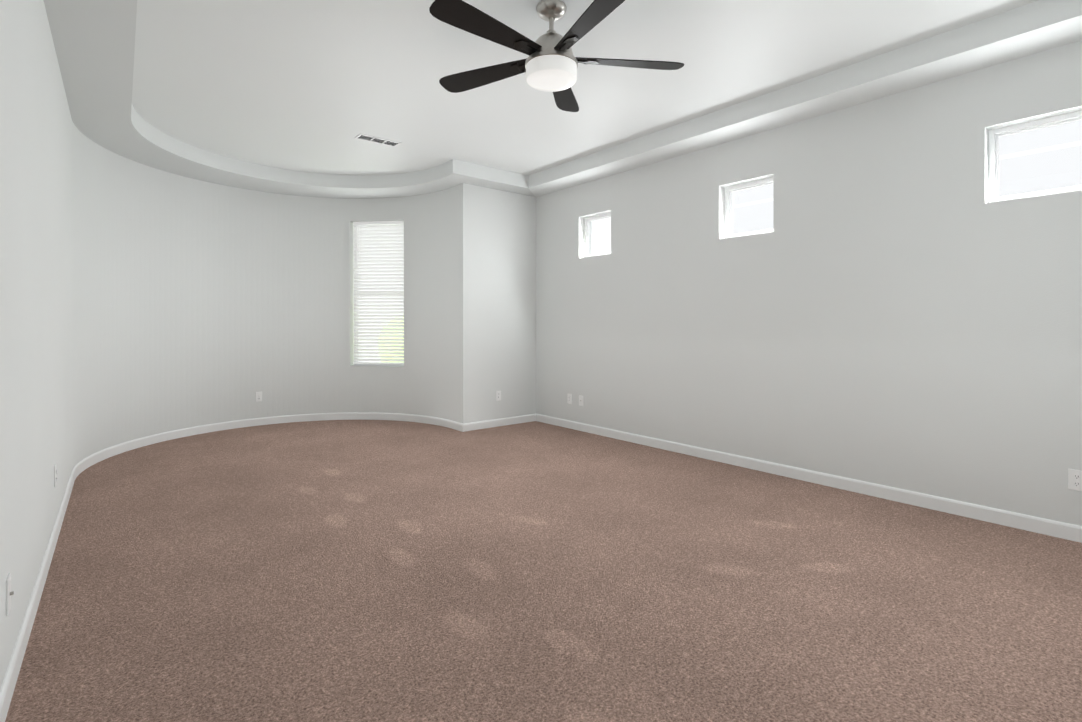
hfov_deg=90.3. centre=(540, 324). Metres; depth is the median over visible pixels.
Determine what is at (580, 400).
electrical outlet
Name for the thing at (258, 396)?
outlet
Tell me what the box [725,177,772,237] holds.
window
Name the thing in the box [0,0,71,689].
wall
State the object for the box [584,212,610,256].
window
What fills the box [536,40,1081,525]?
wall
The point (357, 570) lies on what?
floor
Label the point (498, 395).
outlet
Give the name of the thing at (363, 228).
window blinds
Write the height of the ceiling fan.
0.411 m
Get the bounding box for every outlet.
[54,464,56,486]
[256,392,261,401]
[496,391,500,400]
[567,394,571,403]
[579,395,582,405]
[1068,469,1081,490]
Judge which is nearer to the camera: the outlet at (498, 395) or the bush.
the outlet at (498, 395)
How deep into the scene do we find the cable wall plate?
1.73 m
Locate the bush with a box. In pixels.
[378,314,403,361]
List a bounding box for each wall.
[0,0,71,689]
[72,121,453,468]
[454,183,535,422]
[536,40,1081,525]
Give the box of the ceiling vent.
[355,133,401,146]
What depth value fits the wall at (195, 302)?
6.14 m
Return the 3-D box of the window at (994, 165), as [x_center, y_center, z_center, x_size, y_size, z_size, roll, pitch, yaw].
[2.962,-0.978,3.179,0.045,0.465,0.490,0,0,-39]
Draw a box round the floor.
[5,420,1081,721]
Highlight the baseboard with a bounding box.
[0,412,1081,721]
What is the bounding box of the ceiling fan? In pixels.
[429,0,683,111]
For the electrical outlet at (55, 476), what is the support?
attached to the wall at (35, 282)
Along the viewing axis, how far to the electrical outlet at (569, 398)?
6.21 m
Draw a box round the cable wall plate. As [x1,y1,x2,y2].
[6,573,13,615]
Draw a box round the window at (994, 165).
[988,110,1081,202]
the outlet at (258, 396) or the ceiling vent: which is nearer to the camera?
the ceiling vent
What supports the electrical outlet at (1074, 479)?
attached to the wall at (892, 298)
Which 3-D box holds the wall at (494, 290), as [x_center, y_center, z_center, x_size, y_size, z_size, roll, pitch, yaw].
[-0.469,-0.298,6.516,1.250,2.990,0.250,0,0,-39]
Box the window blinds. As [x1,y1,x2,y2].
[353,221,403,365]
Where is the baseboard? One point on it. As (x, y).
(1062, 530)

